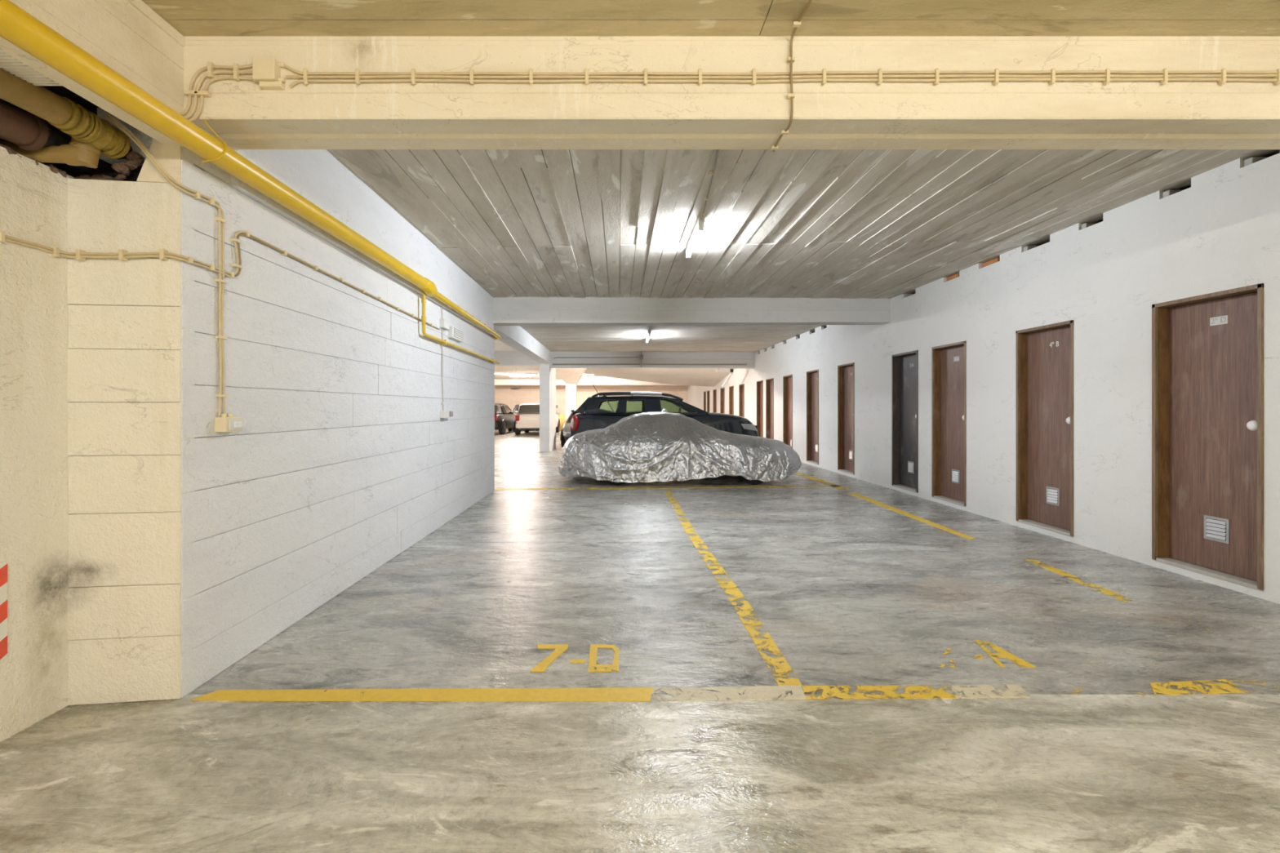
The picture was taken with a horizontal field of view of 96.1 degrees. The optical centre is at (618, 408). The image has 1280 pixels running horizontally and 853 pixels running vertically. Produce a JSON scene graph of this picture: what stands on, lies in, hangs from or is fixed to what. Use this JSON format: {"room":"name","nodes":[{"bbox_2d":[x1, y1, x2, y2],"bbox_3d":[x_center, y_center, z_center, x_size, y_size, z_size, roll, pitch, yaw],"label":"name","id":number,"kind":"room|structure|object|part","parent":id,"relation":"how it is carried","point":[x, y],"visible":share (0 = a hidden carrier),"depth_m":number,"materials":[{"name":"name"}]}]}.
{"room":"parking garage","nodes":[
{"label":"parking garage","id":0,"kind":"room"},
{"bbox_2d":[0,146,76,742],"bbox_3d":[-2.480,0.138,-2.000,0.240,2.275,9.200,0,0,0],"label":"wall","id":1,"kind":"structure","parent":0,"point":[34,305],"depth_m":2.32,"materials":[{"name":"paint"}]},
{"bbox_2d":[0,561,7,661],"bbox_3d":[-2.357,0.776,1.916,0.011,0.374,0.592,0,0,0],"label":"panel","id":2,"kind":"object","parent":1,"relation":"attached to","point":[3,565],"visible":1,"depth_m":2.20,"materials":[{"name":"red"}]},
{"bbox_2d":[0,49,144,181],"bbox_3d":[-2.475,-1.325,-1.850,1.050,1.200,9.500,0,0,0],"label":"recess","id":3,"kind":"structure","parent":1,"relation":"attached to","point":[129,170],"depth_m":2.49,"materials":[{"name":"black"}]},
{"bbox_2d":[0,100,71,151],"bbox_3d":[-2.357,-1.107,2.178,0.201,0.181,0.723,0,0,0],"label":"drain pipe","id":4,"kind":"object","parent":3,"relation":"in","point":[26,131],"visible":0.8,"depth_m":2.22,"materials":[{"name":"plastic"}]},
{"bbox_2d":[11,110,48,151],"bbox_3d":[-2.330,-1.093,2.266,0.146,0.149,0.031,0,0,3],"label":"joint","id":5,"kind":"object","parent":4,"relation":"attached to","point":[40,137],"depth_m":2.25,"materials":[{"name":"plastic"}]},
{"bbox_2d":[0,67,132,168],"bbox_3d":[-2.329,-1.106,1.971,0.464,0.217,1.131,0,0,0],"label":"drain pipe","id":6,"kind":"object","parent":3,"relation":"attached to","point":[92,135],"visible":0.98,"depth_m":2.29,"materials":[{"name":"yellow plastic"}]},
{"bbox_2d":[67,139,194,705],"bbox_3d":[-2.139,0.055,2.530,0.442,2.440,0.140,0,0,0],"label":"pillar","id":7,"kind":"structure","parent":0,"point":[124,361],"depth_m":2.49,"materials":[{"name":"paint"}]},
{"bbox_2d":[105,111,227,417],"bbox_3d":[-1.966,-0.603,2.559,0.169,1.291,0.453,0,0,34],"label":"cable","id":8,"kind":"object","parent":7,"relation":"attached to","point":[196,194],"visible":0.99,"depth_m":2.74,"materials":[{"name":"plastic"}]},
{"bbox_2d":[176,158,494,697],"bbox_3d":[-5.756,-0.325,5.696,7.688,3.200,6.344,0,0,0],"label":"wall","id":9,"kind":"structure","parent":0,"point":[344,459],"depth_m":3.42,"materials":[{"name":"paint"}]},
{"bbox_2d":[0,231,439,329],"bbox_3d":[-2.129,-0.768,4.082,0.474,0.277,4.044,0,0,0],"label":"cable","id":10,"kind":"object","parent":9,"relation":"attached to","point":[122,255],"visible":1,"depth_m":2.50,"materials":[{"name":"plastic"}]},
{"bbox_2d":[214,413,243,432],"bbox_3d":[-1.883,0.071,2.786,0.070,0.088,0.124,0,0,0],"label":"light switch","id":11,"kind":"object","parent":9,"relation":"attached to","point":[225,423],"visible":1,"depth_m":2.74,"materials":[{"name":"plastic"}]},
{"bbox_3d":[-1.859,0.080,2.792,0.010,0.051,0.096,0,0,0],"label":"rocker frame","id":12,"kind":"part","parent":11,"relation":"part of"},
{"bbox_2d":[0,0,501,364],"bbox_3d":[-1.837,-1.013,3.006,0.335,0.666,12.013,0,0,-1],"label":"gas pipe","id":13,"kind":"object","parent":9,"relation":"attached to","point":[20,28],"visible":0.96,"depth_m":2.30,"materials":[{"name":"metal"}]},
{"bbox_2d":[97,107,493,334],"bbox_3d":[-2.090,-1.511,5.577,0.421,0.828,6.085,0,0,0],"label":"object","id":14,"kind":"structure","parent":9,"relation":"attached to","point":[317,175],"depth_m":4.05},
{"bbox_2d":[440,306,444,410],"bbox_3d":[-1.905,-0.570,6.202,0.026,1.209,0.083,0,0,0],"label":"cable","id":15,"kind":"object","parent":9,"relation":"attached to","point":[442,353],"visible":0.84,"depth_m":6.21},
{"bbox_2d":[440,318,448,328],"bbox_3d":[-1.891,-0.911,6.235,0.054,0.095,0.184,0,0,0],"label":"junction box","id":16,"kind":"object","parent":9,"relation":"attached to","point":[444,323],"visible":1,"depth_m":6.15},
{"bbox_3d":[-1.867,-0.911,6.235,0.005,0.095,0.184,0,0,0],"label":"lid","id":17,"kind":"part","parent":16,"relation":"part of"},
{"bbox_2d":[440,410,453,420],"bbox_3d":[-1.879,0.078,6.148,0.079,0.095,0.437,0,0,0],"label":"power socket","id":18,"kind":"object","parent":9,"relation":"attached to","point":[443,414],"visible":1,"depth_m":6.10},
{"bbox_2d":[445,326,463,342],"bbox_3d":[-1.885,-0.854,6.598,0.066,0.126,0.596,0,0,0],"label":"lamp","id":19,"kind":"object","parent":9,"relation":"attached to","point":[454,333],"visible":0.96,"depth_m":6.57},
{"bbox_2d":[493,385,687,416],"bbox_3d":[-2.100,-0.375,36.111,15.000,3.300,0.378,0,0,0],"label":"wall","id":20,"kind":"structure","parent":0,"point":[504,394],"depth_m":36.00,"materials":[{"name":"paint"}]},
{"bbox_2d":[0,428,1279,852],"bbox_3d":[-2.100,1.355,14.800,15.000,0.160,42.800,0,0,0],"label":"floor","id":21,"kind":"structure","parent":0,"point":[851,591],"depth_m":2.40,"materials":[{"name":"concrete"}]},
{"bbox_2d":[191,687,653,701],"bbox_3d":[-0.855,1.275,2.560,2.023,0.006,0.117,0,0,0],"label":"painted line","id":22,"kind":"object","parent":21,"relation":"on","point":[596,694],"visible":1,"depth_m":2.54,"materials":[{"name":"paint"}]},
{"bbox_2d":[494,403,515,434],"bbox_3d":[-6.273,0.517,28.997,2.181,1.515,4.305,0,0,4],"label":"suv","id":23,"kind":"object","parent":21,"relation":"on","point":[504,417],"visible":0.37,"depth_m":27.71,"materials":[{"name":"grey metal"}]},
{"bbox_2d":[494,414,497,421],"bbox_3d":[-5.770,0.460,26.937,0.180,0.270,0.235,0,0,4],"label":"tail lamp","id":24,"kind":"object","parent":23,"relation":"attached to","point":[495,415],"depth_m":26.83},
{"bbox_3d":[-5.589,0.055,28.356,0.210,0.520,2.784,0,0,5],"label":"frame","id":25,"kind":"part","parent":23,"relation":"part of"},
{"bbox_2d":[507,404,538,431],"bbox_3d":[-5.403,0.517,33.503,2.141,1.515,4.305,0,0,-4],"label":"hatchback","id":26,"kind":"object","parent":21,"relation":"on","point":[515,408],"visible":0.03,"depth_m":33.78,"materials":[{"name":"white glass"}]},
{"bbox_2d":[513,403,559,435],"bbox_3d":[-4.015,0.517,28.703,2.221,1.515,4.305,0,0,0],"label":"suv","id":27,"kind":"object","parent":21,"relation":"on","point":[527,416],"visible":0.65,"depth_m":26.71,"materials":[{"name":"white metal"}]},
{"bbox_2d":[515,414,519,421],"bbox_3d":[-4.686,0.460,26.683,0.180,0.270,0.235,0,0,0],"label":"tail lamp","id":28,"kind":"object","parent":27,"relation":"attached to","point":[517,417],"depth_m":26.57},
{"bbox_3d":[-4.015,0.494,26.599,0.520,0.120,0.042,0,0,0],"label":"number plate","id":29,"kind":"part","parent":27,"relation":"part of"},
{"bbox_2d":[539,351,555,452],"bbox_3d":[-2.145,-0.200,17.450,0.290,2.950,1.700,0,0,0],"label":"pillar","id":30,"kind":"structure","parent":21,"relation":"on","point":[547,374],"depth_m":16.60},
{"bbox_2d":[529,644,568,671],"bbox_3d":[-0.356,1.275,2.938,0.173,0.007,0.318,0,0,0],"label":"painted number","id":31,"kind":"object","parent":21,"relation":"on","point":[560,649],"visible":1,"depth_m":2.97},
{"bbox_2d":[558,414,565,431],"bbox_3d":[-3.227,0.814,32.012,0.792,0.922,0.782,0,0,0],"label":"bundle","id":32,"kind":"object","parent":21,"relation":"on","point":[562,419],"visible":0.41,"depth_m":31.68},
{"bbox_2d":[555,368,586,421],"bbox_3d":[-1.950,-0.210,21.250,1.600,2.970,2.100,0,0,0],"label":"pillar","id":33,"kind":"structure","parent":21,"relation":"on","point":[571,376],"depth_m":21.70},
{"bbox_2d":[569,658,585,662],"bbox_3d":[-0.207,1.275,2.894,0.076,0.006,0.039,0,0,0],"label":"painted dash","id":34,"kind":"object","parent":21,"relation":"on","point":[572,660],"visible":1,"depth_m":2.89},
{"bbox_2d":[560,409,612,447],"bbox_3d":[-0.920,0.669,19.698,1.820,1.212,4.305,0,0,0],"label":"hatchback","id":35,"kind":"object","parent":21,"relation":"on","point":[565,435],"visible":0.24,"depth_m":18.03,"materials":[{"name":"silver metal"}]},
{"bbox_3d":[-1.666,0.299,20.290,0.211,0.416,2.784,0,0,1],"label":"frame","id":36,"kind":"part","parent":35,"relation":"part of","materials":[{"name":"silver metal"}]},
{"bbox_2d":[587,644,618,671],"bbox_3d":[-0.075,1.274,2.938,0.155,0.008,0.318,0,0,0],"label":"painted letter","id":37,"kind":"object","parent":21,"relation":"on","point":[593,647],"visible":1,"depth_m":2.89,"materials":[{"name":"paint"}]},
{"bbox_2d":[570,381,758,436],"bbox_3d":[1.040,0.313,13.620,4.350,1.924,2.221,0,0,0],"label":"suv","id":38,"kind":"object","parent":21,"relation":"on","point":[590,416],"visible":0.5,"depth_m":12.84,"materials":[{"name":"black metal"}]},
{"bbox_2d":[570,415,578,431],"bbox_3d":[-0.980,0.343,12.893,0.197,0.370,0.243,0,0,0],"label":"tail lamp","id":39,"kind":"object","parent":38,"relation":"attached to","point":[575,420],"depth_m":12.81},
{"bbox_3d":[0.421,-0.260,14.291,2.067,0.217,0.081,0,0,-1],"label":"roof rail","id":40,"kind":"part","parent":38,"relation":"part of","materials":[{"name":"black plastic"}]},
{"bbox_3d":[0.421,-0.260,12.961,2.067,0.218,0.095,0,0,0],"label":"roof rail","id":41,"kind":"part","parent":38,"relation":"part of","materials":[{"name":"black plastic"}]},
{"bbox_3d":[0.520,-0.050,12.894,3.000,0.450,0.241,0,0,0],"label":"frame","id":42,"kind":"part","parent":38,"relation":"part of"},
{"bbox_3d":[0.520,-0.050,14.366,3.004,0.450,0.217,0,0,-1],"label":"frame","id":43,"kind":"part","parent":38,"relation":"part of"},
{"bbox_2d":[660,408,667,412],"bbox_3d":[1.000,0.086,12.650,0.167,0.154,0.280,0,0,0],"label":"mirror","id":44,"kind":"object","parent":38,"relation":"attached to","point":[664,410],"depth_m":12.55,"materials":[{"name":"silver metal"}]},
{"bbox_2d":[494,484,838,490],"bbox_3d":[0.860,1.275,9.208,5.636,0.006,0.175,0,0,-4],"label":"painted line","id":45,"kind":"object","parent":21,"relation":"on","point":[572,488],"visible":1,"depth_m":9.18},
{"bbox_2d":[664,490,694,531],"bbox_3d":[0.739,1.275,7.420,0.106,0.006,2.932,0,0,0],"label":"painted line","id":46,"kind":"object","parent":21,"relation":"on","point":[686,525],"visible":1,"depth_m":6.97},
{"bbox_2d":[606,475,764,484],"bbox_3d":[1.050,0.775,10.170,3.500,1.000,1.370,0,0,0],"label":"car","id":47,"kind":"object","parent":21,"relation":"on","point":[748,482],"visible":0.09,"depth_m":9.49,"materials":[{"name":"rubber"}]},
{"bbox_2d":[558,412,801,483],"bbox_3d":[1.067,0.640,10.195,4.276,1.146,1.885,0,0,0],"label":"car cover","id":48,"kind":"object","parent":47,"relation":"on","point":[645,446],"visible":1,"depth_m":9.42,"materials":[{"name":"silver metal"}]},
{"bbox_2d":[649,686,765,701],"bbox_3d":[0.397,1.275,2.566,0.524,0.006,0.118,0,0,-1],"label":"painted line","id":49,"kind":"object","parent":21,"relation":"on","point":[731,692],"visible":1,"depth_m":2.56,"materials":[{"name":"paint"}]},
{"bbox_2d":[685,530,746,600],"bbox_3d":[0.768,1.275,4.875,0.116,0.006,2.161,0,0,-1],"label":"painted line","id":50,"kind":"object","parent":21,"relation":"on","point":[735,591],"visible":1,"depth_m":4.51,"materials":[{"name":"paint"}]},
{"bbox_2d":[729,600,802,685],"bbox_3d":[0.792,1.275,3.216,0.116,0.006,1.160,0,0,0],"label":"painted line","id":51,"kind":"object","parent":21,"relation":"on","point":[786,668],"visible":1,"depth_m":3.06,"materials":[{"name":"paint"}]},
{"bbox_2d":[753,685,806,699],"bbox_3d":[0.712,1.274,2.571,0.245,0.008,0.118,0,0,0],"label":"painted line","id":52,"kind":"object","parent":21,"relation":"on","point":[767,692],"visible":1,"depth_m":2.57,"materials":[{"name":"paint"}]},
{"bbox_2d":[795,472,848,488],"bbox_3d":[3.518,1.275,10.151,0.196,0.006,2.258,0,0,-1],"label":"painted line","id":53,"kind":"object","parent":21,"relation":"on","point":[811,477],"visible":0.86,"depth_m":10.06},
{"bbox_2d":[801,685,955,699],"bbox_3d":[1.170,1.275,2.577,0.698,0.006,0.119,0,0,0],"label":"painted line","id":54,"kind":"object","parent":21,"relation":"on","point":[888,690],"visible":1,"depth_m":2.57,"materials":[{"name":"paint"}]},
{"bbox_2d":[847,493,974,539],"bbox_3d":[3.476,1.275,7.092,0.143,0.006,3.066,0,0,0],"label":"painted line","id":55,"kind":"object","parent":21,"relation":"on","point":[855,495],"visible":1,"depth_m":6.81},
{"bbox_2d":[940,648,954,667],"bbox_3d":[1.680,1.274,2.933,0.059,0.007,0.272,0,0,31],"label":"painted marking","id":56,"kind":"object","parent":21,"relation":"on","point":[948,649],"visible":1,"depth_m":2.89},
{"bbox_2d":[973,654,983,658],"bbox_3d":[1.842,1.275,2.942,0.062,0.006,0.040,0,0,0],"label":"painted marking","id":57,"kind":"object","parent":21,"relation":"on","point":[975,655],"visible":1,"depth_m":2.95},
{"bbox_2d":[951,684,1030,698],"bbox_3d":[1.661,1.275,2.585,0.365,0.006,0.114,0,0,-2],"label":"painted line","id":58,"kind":"object","parent":21,"relation":"on","point":[1011,692],"visible":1,"depth_m":2.58,"materials":[{"name":"paint"}]},
{"bbox_2d":[974,640,1035,667],"bbox_3d":[1.964,1.274,2.992,0.176,0.007,0.332,0,0,0],"label":"painted letter","id":59,"kind":"object","parent":21,"relation":"on","point":[1003,654],"visible":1,"depth_m":2.95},
{"bbox_2d":[1026,560,1131,602],"bbox_3d":[3.410,1.275,4.299,0.089,0.006,1.066,0,0,5],"label":"painted line","id":60,"kind":"object","parent":21,"relation":"on","point":[1105,591],"visible":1,"depth_m":4.23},
{"bbox_2d":[1024,685,1145,695],"bbox_3d":[2.143,1.275,2.600,0.656,0.006,0.119,0,0,-2],"label":"painted line","id":61,"kind":"object","parent":21,"relation":"on","point":[1077,690],"visible":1,"depth_m":2.57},
{"bbox_2d":[1150,679,1249,695],"bbox_3d":[2.611,1.275,2.623,0.473,0.006,0.118,0,0,-4],"label":"painted line","id":62,"kind":"object","parent":21,"relation":"on","point":[1214,690],"visible":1,"depth_m":2.61,"materials":[{"name":"paint"}]},
{"bbox_2d":[1230,680,1278,689],"bbox_3d":[3.146,1.275,2.648,0.638,0.006,0.109,0,0,-3],"label":"painted line","id":63,"kind":"object","parent":21,"relation":"on","point":[1230,680],"visible":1,"depth_m":2.67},
{"bbox_2d":[583,368,734,386],"bbox_3d":[1.410,-1.523,22.000,7.624,1.124,8.000,0,0,0],"label":"ceiling","id":64,"kind":"structure","parent":0,"point":[680,376],"depth_m":23.49,"materials":[{"name":"paint"}]},
{"bbox_2d":[715,368,733,386],"bbox_3d":[3.543,-1.208,19.776,0.575,0.930,1.272,0,0,0],"label":"lamp","id":65,"kind":"object","parent":64,"relation":"hanging from","point":[731,371],"visible":0.95,"depth_m":19.16,"materials":[{"name":"white plastic"}]},
{"bbox_2d":[142,0,1279,379],"bbox_3d":[-2.100,-1.880,14.800,15.000,0.490,42.800,0,0,0],"label":"ceiling","id":66,"kind":"structure","parent":0,"point":[858,224],"depth_m":4.44,"materials":[{"name":"concrete"}]},
{"bbox_2d":[0,0,184,146],"bbox_3d":[-1.944,-1.538,-2.035,0.081,0.775,9.130,0,0,0],"label":"beam","id":67,"kind":"structure","parent":66,"relation":"attached to","point":[128,37],"depth_m":2.21,"materials":[{"name":"concrete"}]},
{"bbox_2d":[494,366,537,375],"bbox_3d":[-3.958,-1.461,22.000,1.698,0.451,0.056,0,0,0],"label":"lamp","id":68,"kind":"object","parent":66,"relation":"hanging from","point":[515,372],"visible":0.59,"depth_m":21.97,"materials":[{"name":"white"}]},
{"bbox_2d":[494,351,539,366],"bbox_3d":[-5.940,-1.590,17.075,7.320,0.670,0.350,0,0,0],"label":"beam","id":69,"kind":"structure","parent":66,"relation":"attached to","point":[505,358],"depth_m":16.90,"materials":[{"name":"concrete"}]},
{"bbox_2d":[509,375,532,377],"bbox_3d":[-5.000,-1.649,29.400,1.200,0.111,0.056,0,0,0],"label":"lamp","id":70,"kind":"object","parent":66,"relation":"attached to","point":[509,375],"visible":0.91,"depth_m":29.39,"materials":[{"name":"white"}]},
{"bbox_2d":[493,325,549,363],"bbox_3d":[-2.145,-1.613,12.745,0.290,0.625,7.750,0,0,0],"label":"beam","id":71,"kind":"structure","parent":66,"relation":"attached to","point":[516,337],"depth_m":12.31,"materials":[{"name":"concrete"}]},
{"bbox_2d":[494,376,678,385],"bbox_3d":[-2.100,-1.635,33.800,15.000,0.580,0.400,0,0,0],"label":"beam","id":72,"kind":"structure","parent":66,"relation":"attached to","point":[584,380],"depth_m":33.60,"materials":[{"name":"concrete"}]},
{"bbox_2d":[645,331,650,342],"bbox_3d":[0.680,-1.635,13.300,0.056,0.111,1.200,0,0,0],"label":"lamp","id":73,"kind":"object","parent":66,"relation":"attached to","point":[648,335],"visible":1,"depth_m":13.05,"materials":[{"name":"white"}]},
{"bbox_2d":[551,351,755,368],"bbox_3d":[1.020,-1.597,17.715,6.798,0.795,0.363,0,0,-11],"label":"beam","id":74,"kind":"structure","parent":66,"relation":"attached to","point":[649,357],"depth_m":17.62,"materials":[{"name":"paint"}]},
{"bbox_2d":[552,351,746,367],"bbox_3d":[1.042,-1.572,17.445,6.078,0.682,0.178,0,0,-10],"label":"cable","id":75,"kind":"object","parent":74,"relation":"attached to","point":[641,356],"visible":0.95,"depth_m":17.27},
{"bbox_2d":[493,296,890,325],"bbox_3d":[1.153,-1.643,9.000,6.377,0.744,0.299,0,0,-5],"label":"beam","id":76,"kind":"structure","parent":66,"relation":"attached to","point":[507,311],"depth_m":8.86,"materials":[{"name":"concrete"}]},
{"bbox_2d":[684,217,704,258],"bbox_3d":[0.735,-1.645,5.610,0.056,0.111,1.020,0,0,0],"label":"lamp","id":77,"kind":"object","parent":66,"relation":"attached to","point":[699,227],"visible":0.98,"depth_m":5.46,"materials":[{"name":"white"}]},
{"bbox_2d":[701,149,719,219],"bbox_3d":[0.652,-1.676,3.975,0.038,0.022,2.257,0,0,4],"label":"cable","id":78,"kind":"object","parent":66,"relation":"attached to","point":[712,173],"visible":0.48,"depth_m":4.25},
{"bbox_2d":[183,34,1279,149],"bbox_3d":[1.733,-1.599,2.683,7.334,0.651,0.314,0,0,0],"label":"beam","id":79,"kind":"structure","parent":66,"relation":"attached to","point":[971,114],"depth_m":2.53,"materials":[{"name":"concrete"}]},
{"bbox_2d":[179,61,253,121],"bbox_3d":[-1.760,-1.377,2.511,0.347,0.270,0.034,0,0,0],"label":"cable bundle","id":80,"kind":"object","parent":79,"relation":"attached to","point":[211,67],"visible":0.91,"depth_m":2.51,"materials":[{"name":"plastic"}]},
{"bbox_2d":[252,56,285,89],"bbox_3d":[-1.530,-1.458,2.504,0.134,0.117,0.052,0,0,0],"label":"junction box","id":81,"kind":"object","parent":79,"relation":"attached to","point":[266,70],"visible":1,"depth_m":2.48,"materials":[{"name":"plastic"}]},
{"bbox_3d":[-1.531,-1.468,2.482,0.096,0.096,0.009,0,0,0],"label":"lid","id":82,"kind":"part","parent":81,"relation":"part of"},
{"bbox_3d":[-1.516,-1.411,2.515,0.096,0.024,0.030,0,0,0],"label":"gland plate","id":83,"kind":"part","parent":81,"relation":"part of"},
{"bbox_2d":[284,63,1279,88],"bbox_3d":[1.294,-1.456,2.516,5.540,0.108,0.024,0,0,0],"label":"conduit pipe","id":84,"kind":"object","parent":79,"relation":"attached to","point":[1163,77],"visible":1,"depth_m":2.51,"materials":[{"name":"plastic"}]},
{"bbox_2d":[771,0,811,151],"bbox_3d":[0.753,-1.442,2.470,0.038,0.381,0.742,0,0,1],"label":"cable","id":85,"kind":"object","parent":79,"relation":"attached to","point":[791,60],"visible":1,"depth_m":2.50,"materials":[{"name":"plastic"}]},
{"bbox_2d":[687,152,1279,604],"bbox_3d":[4.380,-0.325,14.800,0.160,3.200,42.800,0,0,0],"label":"wall","id":86,"kind":"structure","parent":0,"point":[1220,233],"depth_m":5.31,"materials":[{"name":"paint"}]},
{"bbox_2d":[703,391,706,411],"bbox_3d":[4.369,0.196,28.692,0.162,2.058,0.707,0,0,0],"label":"door","id":87,"kind":"structure","parent":86,"relation":"in","point":[704,392],"depth_m":29.01,"materials":[{"name":"brown wood"}]},
{"bbox_2d":[706,390,709,412],"bbox_3d":[4.369,0.196,27.554,0.162,2.058,0.768,0,0,0],"label":"door","id":88,"kind":"structure","parent":86,"relation":"in","point":[708,392],"depth_m":27.90,"materials":[{"name":"brown wood"}]},
{"bbox_2d":[713,389,716,412],"bbox_3d":[4.369,0.196,25.712,0.162,2.058,0.835,0,0,0],"label":"door","id":89,"kind":"structure","parent":86,"relation":"in","point":[714,390],"depth_m":26.09,"materials":[{"name":"brown wood"}]},
{"bbox_2d":[720,387,724,413],"bbox_3d":[4.369,0.196,23.811,0.162,2.058,0.917,0,0,0],"label":"door","id":90,"kind":"structure","parent":86,"relation":"in","point":[722,389],"depth_m":24.23,"materials":[{"name":"brown wood"}]},
{"bbox_2d":[728,386,733,414],"bbox_3d":[4.369,0.196,21.925,0.162,2.058,0.850,0,0,0],"label":"door","id":91,"kind":"structure","parent":86,"relation":"in","point":[731,388],"depth_m":22.31,"materials":[{"name":"brown wood"}]},
{"bbox_2d":[738,383,744,417],"bbox_3d":[4.369,0.196,20.090,0.162,2.058,0.816,0,0,0],"label":"door","id":92,"kind":"structure","parent":86,"relation":"in","point":[741,387],"depth_m":20.46,"materials":[{"name":"brown wood"}]},
{"bbox_2d":[756,380,763,436],"bbox_3d":[4.369,0.196,17.513,0.162,2.058,0.775,0,0,0],"label":"door","id":93,"kind":"structure","parent":86,"relation":"in","point":[759,384],"depth_m":17.84,"materials":[{"name":"brown wood"}]},
{"bbox_2d":[765,377,773,439],"bbox_3d":[4.369,0.196,16.357,0.162,2.058,0.811,0,0,0],"label":"door","id":94,"kind":"structure","parent":86,"relation":"in","point":[769,382],"depth_m":16.69,"materials":[{"name":"brown wood"}]},
{"bbox_2d":[782,374,792,448],"bbox_3d":[4.369,0.196,14.622,0.162,2.058,0.783,0,0,0],"label":"door","id":95,"kind":"structure","parent":86,"relation":"in","point":[787,380],"depth_m":14.92,"materials":[{"name":"brown wood"}]},
{"bbox_2d":[806,368,818,465],"bbox_3d":[4.369,0.196,12.753,0.162,2.058,0.780,0,0,0],"label":"door","id":96,"kind":"structure","parent":86,"relation":"in","point":[812,376],"depth_m":13.03,"materials":[{"name":"brown wood"}]},
{"bbox_3d":[4.373,1.211,12.753,0.154,0.028,0.774,0,0,0],"label":"sill","id":97,"kind":"part","parent":96,"relation":"part of","materials":[{"name":"stone"}]},
{"bbox_2d":[815,444,817,452],"bbox_3d":[4.392,0.890,12.748,0.006,0.176,0.176,0,0,0],"label":"vent grille","id":98,"kind":"object","parent":96,"relation":"attached to","point":[816,445],"depth_m":12.74,"materials":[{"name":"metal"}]},
{"bbox_2d":[837,362,854,475],"bbox_3d":[4.369,0.196,10.882,0.162,2.058,0.777,0,0,0],"label":"door","id":99,"kind":"structure","parent":86,"relation":"in","point":[846,372],"depth_m":11.11,"materials":[{"name":"brown wood"}]},
{"bbox_3d":[4.373,1.211,10.882,0.154,0.028,0.771,0,0,0],"label":"sill","id":100,"kind":"part","parent":99,"relation":"part of","materials":[{"name":"stone"}]},
{"bbox_2d":[848,449,853,460],"bbox_3d":[4.392,0.890,10.877,0.006,0.176,0.176,0,0,0],"label":"vent grille","id":101,"kind":"object","parent":99,"relation":"attached to","point":[851,451],"depth_m":10.86,"materials":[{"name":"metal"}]},
{"bbox_2d":[891,350,918,493],"bbox_3d":[4.369,0.196,8.645,0.162,2.058,0.773,0,0,0],"label":"door","id":102,"kind":"structure","parent":86,"relation":"in","point":[904,366],"depth_m":8.83,"materials":[{"name":"wood"}]},
{"bbox_3d":[4.373,1.211,8.645,0.154,0.028,0.767,0,0,0],"label":"sill","id":103,"kind":"part","parent":102,"relation":"part of","materials":[{"name":"stone"}]},
{"bbox_2d":[907,461,914,473],"bbox_3d":[4.392,0.890,8.640,0.006,0.176,0.176,0,0,0],"label":"vent grille","id":104,"kind":"object","parent":102,"relation":"attached to","point":[910,464],"depth_m":8.63,"materials":[{"name":"metal"}]},
{"bbox_2d":[931,340,966,506],"bbox_3d":[4.369,0.196,7.498,0.162,2.058,0.765,0,0,0],"label":"door","id":105,"kind":"structure","parent":86,"relation":"in","point":[948,362],"depth_m":7.63,"materials":[{"name":"brown wood"}]},
{"bbox_3d":[4.373,1.211,7.498,0.154,0.028,0.759,0,0,0],"label":"sill","id":106,"kind":"part","parent":105,"relation":"part of","materials":[{"name":"stone"}]},
{"bbox_2d":[951,468,959,484],"bbox_3d":[4.392,0.890,7.493,0.006,0.176,0.176,0,0,0],"label":"vent grille","id":107,"kind":"object","parent":105,"relation":"attached to","point":[955,472],"depth_m":7.48,"materials":[{"name":"metal"}]},
{"bbox_3d":[4.394,-0.640,7.478,0.003,0.060,0.124,0,0,0],"label":"number plate","id":108,"kind":"part","parent":105,"relation":"part of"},
{"bbox_2d":[1015,320,1073,537],"bbox_3d":[4.369,0.196,5.822,0.162,2.058,0.776,0,0,0],"label":"door","id":109,"kind":"structure","parent":86,"relation":"in","point":[1044,354],"depth_m":5.92,"materials":[{"name":"brown wood"}]},
{"bbox_3d":[4.373,1.211,5.822,0.154,0.028,0.770,0,0,0],"label":"sill","id":110,"kind":"part","parent":109,"relation":"part of","materials":[{"name":"stone"}]},
{"bbox_2d":[1045,486,1059,506],"bbox_3d":[4.392,0.890,5.817,0.006,0.176,0.176,0,0,0],"label":"vent grille","id":111,"kind":"object","parent":109,"relation":"attached to","point":[1052,493],"depth_m":5.82,"materials":[{"name":"metal"}]},
{"bbox_3d":[4.354,0.120,5.529,0.080,0.074,0.083,0,0,0],"label":"knob","id":112,"kind":"part","parent":109,"relation":"part of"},
{"bbox_2d":[1151,283,1263,591],"bbox_3d":[4.369,0.196,4.230,0.162,2.058,0.794,0,0,0],"label":"door","id":113,"kind":"structure","parent":86,"relation":"in","point":[1207,349],"depth_m":4.27,"materials":[{"name":"brown wood"}]},
{"bbox_3d":[4.373,1.211,4.230,0.154,0.028,0.788,0,0,0],"label":"sill","id":114,"kind":"part","parent":113,"relation":"part of","materials":[{"name":"stone"}]},
{"bbox_2d":[1204,515,1229,543],"bbox_3d":[4.392,0.890,4.225,0.006,0.176,0.176,0,0,0],"label":"vent grille","id":115,"kind":"object","parent":113,"relation":"attached to","point":[1216,527],"depth_m":4.22,"materials":[{"name":"metal"}]},
{"bbox_3d":[4.394,-0.640,4.210,0.003,0.060,0.124,0,0,0],"label":"number plate","id":116,"kind":"part","parent":113,"relation":"part of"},
{"bbox_3d":[4.354,0.120,3.928,0.080,0.074,0.083,0,0,0],"label":"knob","id":117,"kind":"part","parent":113,"relation":"part of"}
]}

